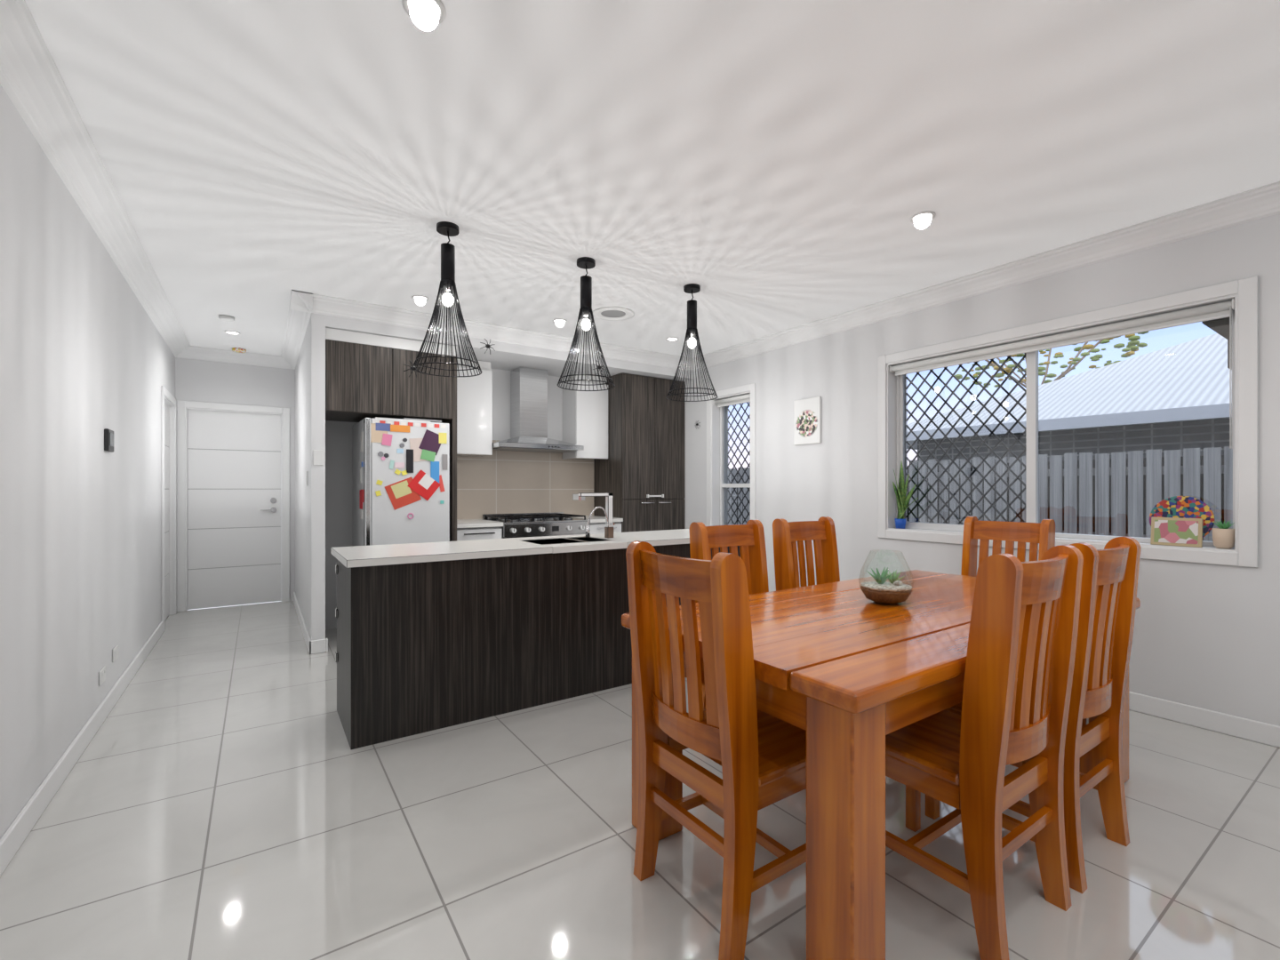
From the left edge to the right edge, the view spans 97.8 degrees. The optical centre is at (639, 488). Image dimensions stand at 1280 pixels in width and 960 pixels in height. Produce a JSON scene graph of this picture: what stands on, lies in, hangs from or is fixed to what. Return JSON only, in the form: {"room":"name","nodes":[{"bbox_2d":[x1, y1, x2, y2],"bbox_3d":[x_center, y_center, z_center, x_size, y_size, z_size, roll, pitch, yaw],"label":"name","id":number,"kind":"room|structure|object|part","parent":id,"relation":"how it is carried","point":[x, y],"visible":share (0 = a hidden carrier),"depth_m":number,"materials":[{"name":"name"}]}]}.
{"room":"kitchen dining room","nodes":[
{"label":"kitchen dining room","id":0,"kind":"room"},
{"bbox_2d":[0,83,175,838],"bbox_3d":[-2.059,-0.095,1.616,0.200,2.640,9.790,0,0,-34],"label":"wall","id":1,"kind":"structure","parent":0,"point":[81,356],"depth_m":2.39,"materials":[{"name":"paint"}]},
{"bbox_2d":[98,665,105,686],"bbox_3d":[-2.817,0.978,2.916,0.011,0.080,0.140,0,0,-34],"label":"outlet","id":2,"kind":"object","parent":1,"relation":"attached to","point":[102,671],"depth_m":2.93,"materials":[{"name":"white plastic"}]},
{"bbox_2d":[104,428,113,452],"bbox_3d":[-2.910,-0.265,3.062,0.021,0.120,0.140,0,0,-34],"label":"switch","id":3,"kind":"object","parent":1,"relation":"attached to","point":[108,434],"visible":1,"depth_m":3.01,"materials":[{"name":"black plastic"}]},
{"bbox_2d":[112,644,118,662],"bbox_3d":[-2.995,0.939,3.177,0.011,0.080,0.142,0,0,-34],"label":"outlet","id":4,"kind":"object","parent":1,"relation":"attached to","point":[115,652],"depth_m":3.19,"materials":[{"name":"white plastic"}]},
{"bbox_2d":[164,401,169,620],"bbox_3d":[-4.380,0.205,5.111,0.036,2.028,0.752,0,0,-34],"label":"door","id":5,"kind":"structure","parent":1,"relation":"in","point":[166,406],"depth_m":5.26,"materials":[{"name":"white wood"}]},
{"bbox_2d":[175,357,294,600],"bbox_3d":[-4.224,-0.095,5.943,1.100,2.640,0.200,0,0,-34],"label":"wall","id":6,"kind":"structure","parent":0,"point":[196,380],"depth_m":5.85,"materials":[{"name":"paint"}]},
{"bbox_2d":[160,385,289,631],"bbox_3d":[-4.037,0.172,5.444,1.086,2.106,1.076,0,0,-34],"label":"door frame","id":7,"kind":"structure","parent":6,"relation":"attached to","point":[181,405],"depth_m":5.57,"materials":[{"name":"white wood"}]},
{"bbox_2d":[187,408,280,609],"bbox_3d":[-4.228,0.205,5.843,0.792,2.028,0.094,0,0,-34],"label":"hall door","id":8,"kind":"structure","parent":6,"relation":"in","point":[234,459],"depth_m":5.84,"materials":[{"name":"white wood"}]},
{"bbox_2d":[294,312,325,640],"bbox_3d":[-3.077,-0.095,5.158,0.090,2.640,2.390,0,0,-34],"label":"wall","id":9,"kind":"structure","parent":0,"point":[309,371],"depth_m":4.20,"materials":[{"name":"paint"}]},
{"bbox_2d":[305,449,323,485],"bbox_3d":[-2.548,-0.158,4.315,0.065,0.265,0.437,0,0,-45],"label":"switch","id":10,"kind":"object","parent":9,"relation":"attached to","point":[317,454],"visible":1,"depth_m":4.17,"materials":[{"name":"white plastic"}]},
{"bbox_2d":[0,592,1279,876],"bbox_3d":[-0.039,1.175,2.994,4.690,0.100,9.390,0,0,-34],"label":"baseboard","id":11,"kind":"structure","parent":9,"relation":"attached to","point":[13,837],"depth_m":2.77,"materials":[{"name":"white wood"}]},
{"bbox_2d":[325,368,583,629],"bbox_3d":[-1.362,-0.095,5.910,3.590,2.640,0.200,0,0,-34],"label":"wall","id":12,"kind":"structure","parent":0,"point":[339,435],"depth_m":4.93,"materials":[{"name":"paint"}]},
{"bbox_2d":[456,358,607,460],"bbox_3d":[-1.154,-0.773,5.729,1.741,0.896,0.326,0,0,-34],"label":"upper cabinet","id":13,"kind":"object","parent":12,"relation":"attached to","point":[585,413],"visible":0.72,"depth_m":5.87,"materials":[{"name":"white"}]},
{"bbox_2d":[492,367,583,452],"bbox_3d":[-1.081,-0.806,5.666,0.896,0.830,0.488,0,0,-34],"label":"range hood","id":14,"kind":"object","parent":12,"relation":"attached to","point":[528,386],"visible":0.95,"depth_m":5.65,"materials":[{"name":"metal"}]},
{"bbox_2d":[325,314,694,381],"bbox_3d":[-1.095,-1.320,5.518,3.590,0.190,0.750,0,0,-34],"label":"wall","id":15,"kind":"structure","parent":0,"point":[506,356],"depth_m":5.21,"materials":[{"name":"paint"}]},
{"bbox_2d":[0,0,1279,371],"bbox_3d":[-0.039,-1.361,2.994,4.690,0.108,9.390,0,0,-34],"label":"crown molding","id":16,"kind":"structure","parent":15,"relation":"attached to","point":[30,76],"depth_m":3.26,"materials":[{"name":"white paint"}]},
{"bbox_2d":[0,600,1279,959],"bbox_3d":[-0.151,1.275,3.159,5.090,0.100,10.190,0,0,-34],"label":"floor","id":17,"kind":"structure","parent":0,"point":[223,807],"depth_m":1.90,"materials":[{"name":"tile"}]},
{"bbox_2d":[352,416,449,546],"bbox_3d":[-2.072,0.322,4.813,0.659,1.806,0.712,0,0,-34],"label":"fridge","id":18,"kind":"object","parent":17,"relation":"on","point":[401,467],"visible":0.66,"depth_m":4.53,"materials":[{"name":"white metal"}]},
{"bbox_2d":[325,328,684,541],"bbox_3d":[-1.102,0.000,5.528,3.582,2.442,0.716,0,0,-34],"label":"kitchen cabinet","id":19,"kind":"object","parent":17,"relation":"on","point":[644,469],"visible":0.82,"depth_m":5.88,"materials":[{"name":"laminate"}]},
{"bbox_2d":[331,492,740,749],"bbox_3d":[-0.436,0.625,3.625,2.695,1.200,0.680,0,0,-34],"label":"kitchen island","id":20,"kind":"object","parent":17,"relation":"on","point":[431,636],"visible":0.87,"depth_m":2.98,"materials":[{"name":"laminate"}]},
{"bbox_2d":[482,512,589,538],"bbox_3d":[-1.031,0.740,5.593,0.896,0.970,0.656,0,0,-34],"label":"stove","id":21,"kind":"object","parent":17,"relation":"on","point":[554,524],"visible":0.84,"depth_m":5.42,"materials":[{"name":"metal"}]},
{"bbox_2d":[456,440,623,541],"bbox_3d":[-1.069,0.363,5.605,1.745,1.716,0.626,0,0,-34],"label":"backsplash","id":22,"kind":"structure","parent":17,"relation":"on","point":[502,482],"depth_m":5.80,"materials":[{"name":"grey tile"}]},
{"bbox_2d":[625,540,806,959],"bbox_3d":[0.296,0.695,1.727,0.550,1.060,0.436,0,0,-34],"label":"chair","id":23,"kind":"object","parent":17,"relation":"on","point":[762,756],"visible":0.96,"depth_m":1.54,"materials":[{"name":"brown wood"}]},
{"bbox_2d":[689,519,768,711],"bbox_3d":[0.576,0.695,2.705,0.436,1.060,0.550,0,0,-34],"label":"chair","id":24,"kind":"object","parent":17,"relation":"on","point":[749,537],"visible":0.3,"depth_m":2.94,"materials":[{"name":"brown wood"}]},
{"bbox_2d":[772,516,839,591],"bbox_3d":[1.071,0.695,3.043,0.436,1.060,0.550,0,0,-34],"label":"chair","id":25,"kind":"object","parent":17,"relation":"on","point":[786,534],"visible":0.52,"depth_m":3.25,"materials":[{"name":"brown wood"}]},
{"bbox_2d":[621,569,1140,959],"bbox_3d":[1.015,0.840,2.194,1.970,0.770,0.980,0,0,-34],"label":"table","id":26,"kind":"object","parent":17,"relation":"on","point":[840,666],"visible":0.55,"depth_m":1.42,"materials":[{"name":"brown wood"}]},
{"bbox_2d":[860,566,911,603],"bbox_3d":[0.983,0.351,2.232,0.204,0.205,0.204,0,0,-34],"label":"terrarium","id":27,"kind":"object","parent":26,"relation":"on","point":[882,591],"visible":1,"depth_m":2.18,"materials":[{"name":"clear glass"}]},
{"bbox_2d":[885,544,1083,959],"bbox_3d":[0.957,0.695,1.712,0.436,1.060,0.550,0,0,-34],"label":"chair","id":28,"kind":"object","parent":17,"relation":"on","point":[1027,613],"visible":0.88,"depth_m":1.50,"materials":[{"name":"brown wood"}]},
{"bbox_2d":[960,516,1055,576],"bbox_3d":[1.932,0.695,3.086,0.550,1.060,0.436,0,0,-34],"label":"chair","id":29,"kind":"object","parent":17,"relation":"on","point":[1043,532],"visible":0.24,"depth_m":3.25,"materials":[{"name":"brown wood"}]},
{"bbox_2d":[925,536,1141,894],"bbox_3d":[1.386,0.695,2.005,0.436,1.060,0.550,0,0,-34],"label":"chair","id":30,"kind":"object","parent":17,"relation":"on","point":[1110,574],"visible":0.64,"depth_m":1.81,"materials":[{"name":"brown wood"}]},
{"bbox_2d":[24,0,1279,358],"bbox_3d":[-0.151,-1.465,3.159,5.090,0.100,10.190,0,0,-34],"label":"ceiling","id":31,"kind":"structure","parent":0,"point":[775,158],"depth_m":2.25,"materials":[{"name":"paint"}]},
{"bbox_2d":[218,314,234,321],"bbox_3d":[-3.394,-1.398,4.585,0.110,0.034,0.110,0,0,-34],"label":"smoke detector","id":32,"kind":"object","parent":31,"relation":"attached to","point":[223,317],"visible":1,"depth_m":4.55,"materials":[{"name":"white plastic"}]},
{"bbox_2d":[232,347,246,352],"bbox_3d":[-4.057,-1.400,5.646,0.120,0.030,0.120,0,0,-34],"label":"smoke detector","id":33,"kind":"object","parent":31,"relation":"attached to","point":[235,349],"visible":1,"depth_m":5.61,"materials":[{"name":"beige plastic"}]},
{"bbox_2d":[403,221,495,377],"bbox_3d":[-1.033,-0.992,3.011,0.478,0.845,0.358,0,0,-34],"label":"pendant light","id":34,"kind":"object","parent":31,"relation":"hanging from","point":[447,228],"depth_m":2.98,"materials":[{"name":"black metal"}]},
{"bbox_3d":[-1.159,-0.615,2.853,0.091,0.091,0.031,0,0,-34],"label":"spider pendant","id":35,"kind":"part","parent":34,"relation":"part of","materials":[{"name":"black metal"}]},
{"bbox_2d":[442,292,453,306],"bbox_3d":[-1.036,-1.020,3.009,0.058,0.075,0.060,0,0,-34],"label":"bulb","id":36,"kind":"object","parent":34,"relation":"attached to","point":[446,292],"depth_m":2.99,"materials":[{"name":"white glass"}]},
{"bbox_3d":[-0.837,-0.785,3.072,0.084,0.084,0.029,0,0,-34],"label":"spider pendant","id":37,"kind":"part","parent":34,"relation":"part of","materials":[{"name":"black metal"}]},
{"bbox_2d":[224,0,935,341],"bbox_3d":[-0.345,-1.411,3.185,3.540,0.008,6.970,0,0,-34],"label":"fittings","id":38,"kind":"object","parent":31,"relation":"attached to","point":[430,12],"visible":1,"depth_m":1.67,"materials":[{"name":"white plastic"}]},
{"bbox_2d":[557,256,615,391],"bbox_3d":[-0.325,-1.026,3.449,0.358,0.778,0.394,0,0,-34],"label":"pendant light","id":39,"kind":"object","parent":31,"relation":"hanging from","point":[587,263],"depth_m":3.43,"materials":[{"name":"black metal"}]},
{"bbox_2d":[581,318,590,330],"bbox_3d":[-0.335,-1.020,3.464,0.058,0.075,0.060,0,0,-34],"label":"bulb","id":40,"kind":"object","parent":39,"relation":"attached to","point":[584,318],"depth_m":3.44,"materials":[{"name":"white glass"}]},
{"bbox_3d":[-0.239,-0.715,3.287,0.084,0.084,0.029,0,0,-34],"label":"spider pendant","id":41,"kind":"part","parent":39,"relation":"part of","materials":[{"name":"black metal"}]},
{"bbox_2d":[592,306,634,320],"bbox_3d":[-0.214,-1.407,4.502,0.340,0.016,0.340,0,0,-34],"label":"ceiling vent","id":42,"kind":"object","parent":31,"relation":"in","point":[606,313],"visible":0.98,"depth_m":4.50,"materials":[{"name":"white plastic"}]},
{"bbox_2d":[666,283,717,401],"bbox_3d":[0.363,-1.026,3.904,0.358,0.778,0.358,0,0,-34],"label":"pendant light","id":43,"kind":"object","parent":31,"relation":"hanging from","point":[690,288],"visible":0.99,"depth_m":3.87,"materials":[{"name":"black metal"}]},
{"bbox_2d":[688,337,695,348],"bbox_3d":[0.363,-1.020,3.904,0.058,0.075,0.060,0,0,-34],"label":"bulb","id":44,"kind":"object","parent":43,"relation":"attached to","point":[689,341],"depth_m":3.88,"materials":[{"name":"white glass"}]},
{"bbox_2d":[684,213,1279,726],"bbox_3d":[2.443,-0.095,3.694,0.200,2.640,8.150,0,0,-34],"label":"wall","id":45,"kind":"structure","parent":0,"point":[1206,636],"depth_m":3.44,"materials":[{"name":"paint"}]},
{"bbox_2d":[711,391,750,525],"bbox_3d":[0.972,-0.180,5.765,0.107,1.610,0.620,0,0,-34],"label":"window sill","id":46,"kind":"structure","parent":45,"relation":"attached to","point":[715,410],"depth_m":5.99,"materials":[{"name":"white"}]},
{"bbox_2d":[706,383,755,526],"bbox_3d":[0.922,-0.180,5.732,0.016,1.702,0.712,0,0,-34],"label":"window frame","id":47,"kind":"structure","parent":45,"relation":"in","point":[751,388],"depth_m":5.56,"materials":[{"name":"white"}]},
{"bbox_2d":[720,401,750,525],"bbox_3d":[1.049,-0.180,5.818,0.075,1.544,0.554,0,0,-34],"label":"window","id":48,"kind":"structure","parent":45,"relation":"in","point":[724,485],"depth_m":6.00,"materials":[{"name":"white metal"}]},
{"bbox_2d":[713,393,750,407],"bbox_3d":[0.962,-0.576,5.759,0.052,0.748,0.548,0,0,-34],"label":"blind","id":49,"kind":"object","parent":48,"relation":"attached to","point":[745,398],"visible":0.69,"depth_m":5.76,"materials":[{"name":"white fabric"}]},
{"bbox_2d":[794,396,821,445],"bbox_3d":[1.475,-0.595,4.916,0.021,0.400,0.280,0,0,-34],"label":"picture","id":50,"kind":"object","parent":45,"relation":"attached to","point":[808,411],"visible":1,"depth_m":4.89},
{"bbox_2d":[886,293,1238,552],"bbox_3d":[2.474,-0.325,3.563,0.107,1.320,1.914,0,0,-34],"label":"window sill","id":51,"kind":"structure","parent":45,"relation":"attached to","point":[891,378],"depth_m":3.55,"materials":[{"name":"white"}]},
{"bbox_2d":[892,462,918,528],"bbox_3d":[2.017,0.043,4.211,0.095,0.516,0.209,0,0,-34],"label":"snake plant","id":52,"kind":"object","parent":51,"relation":"on","point":[902,501],"visible":1,"depth_m":4.24,"materials":[{"name":"green plant"}]},
{"bbox_2d":[1150,517,1203,547],"bbox_3d":[2.849,0.229,2.966,0.038,0.150,0.200,0,0,-34],"label":"photo frame","id":53,"kind":"object","parent":51,"relation":"on","point":[1164,531],"visible":1,"depth_m":2.96,"materials":[{"name":"beige wood"}]},
{"bbox_2d":[1149,496,1214,537],"bbox_3d":[2.893,0.169,2.984,0.069,0.264,0.256,0,0,-34],"label":"platter","id":54,"kind":"object","parent":51,"relation":"on","point":[1180,507],"visible":0.6,"depth_m":2.98,"materials":[{"name":"ceramic"}]},
{"bbox_2d":[1212,520,1234,548],"bbox_3d":[2.967,0.230,2.837,0.082,0.144,0.081,0,0,-34],"label":"planter","id":55,"kind":"object","parent":51,"relation":"on","point":[1223,537],"visible":0.96,"depth_m":2.82,"materials":[{"name":"beige ceramic"}]},
{"bbox_2d":[896,309,1234,548],"bbox_3d":[2.547,-0.325,3.612,0.087,1.254,1.848,0,0,-34],"label":"window","id":56,"kind":"structure","parent":45,"relation":"in","point":[1031,372],"depth_m":3.92,"materials":[{"name":"white metal"}]},
{"bbox_2d":[878,275,1258,567],"bbox_3d":[2.425,-0.325,3.529,0.016,1.412,2.006,0,0,-34],"label":"window frame","id":57,"kind":"structure","parent":45,"relation":"in","point":[1247,289],"depth_m":2.83,"materials":[{"name":"white"}]},
{"bbox_2d":[889,298,1234,448],"bbox_3d":[2.465,-0.576,3.556,0.052,0.748,1.842,0,0,-34],"label":"blind","id":58,"kind":"object","parent":57,"relation":"attached to","point":[1221,309],"visible":0.93,"depth_m":3.25,"materials":[{"name":"white fabric"}]},
{"bbox_2d":[1201,317,1229,368],"bbox_3d":[4.409,-0.900,1.664,0.740,0.350,3.780,0,0,-34],"label":"beam","id":59,"kind":"structure","parent":45,"relation":"attached to","point":[1220,326],"depth_m":3.08,"materials":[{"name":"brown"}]},
{"label":"outside","id":60,"kind":"structure","parent":0,"visible":0},
{"bbox_3d":[14.130,1.575,9.639,25.790,0.100,50.000,0,0,-34],"label":"ground","id":61,"kind":"structure","parent":60,"visible":0},
{"bbox_2d":[728,446,1232,548],"bbox_3d":[3.614,0.590,6.157,0.110,1.870,18.100,0,0,-34],"label":"fence","id":62,"kind":"object","parent":61,"relation":"on","point":[1116,496],"visible":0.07,"depth_m":5.21,"materials":[{"name":"grey metal"}]},
{"bbox_2d":[954,331,1148,388],"bbox_3d":[11.853,-1.583,16.380,2.902,6.215,4.449,0,0,-34],"label":"tree","id":63,"kind":"object","parent":61,"relation":"on","point":[1132,348],"visible":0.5,"depth_m":16.17,"materials":[{"name":"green plant"}]},
{"bbox_2d":[907,333,1229,465],"bbox_3d":[12.902,-0.681,3.517,10.220,4.412,19.270,0,0,-34],"label":"house","id":64,"kind":"structure","parent":61,"relation":"on","point":[1177,396],"depth_m":6.69,"materials":[{"name":"grey metal"}]}
]}

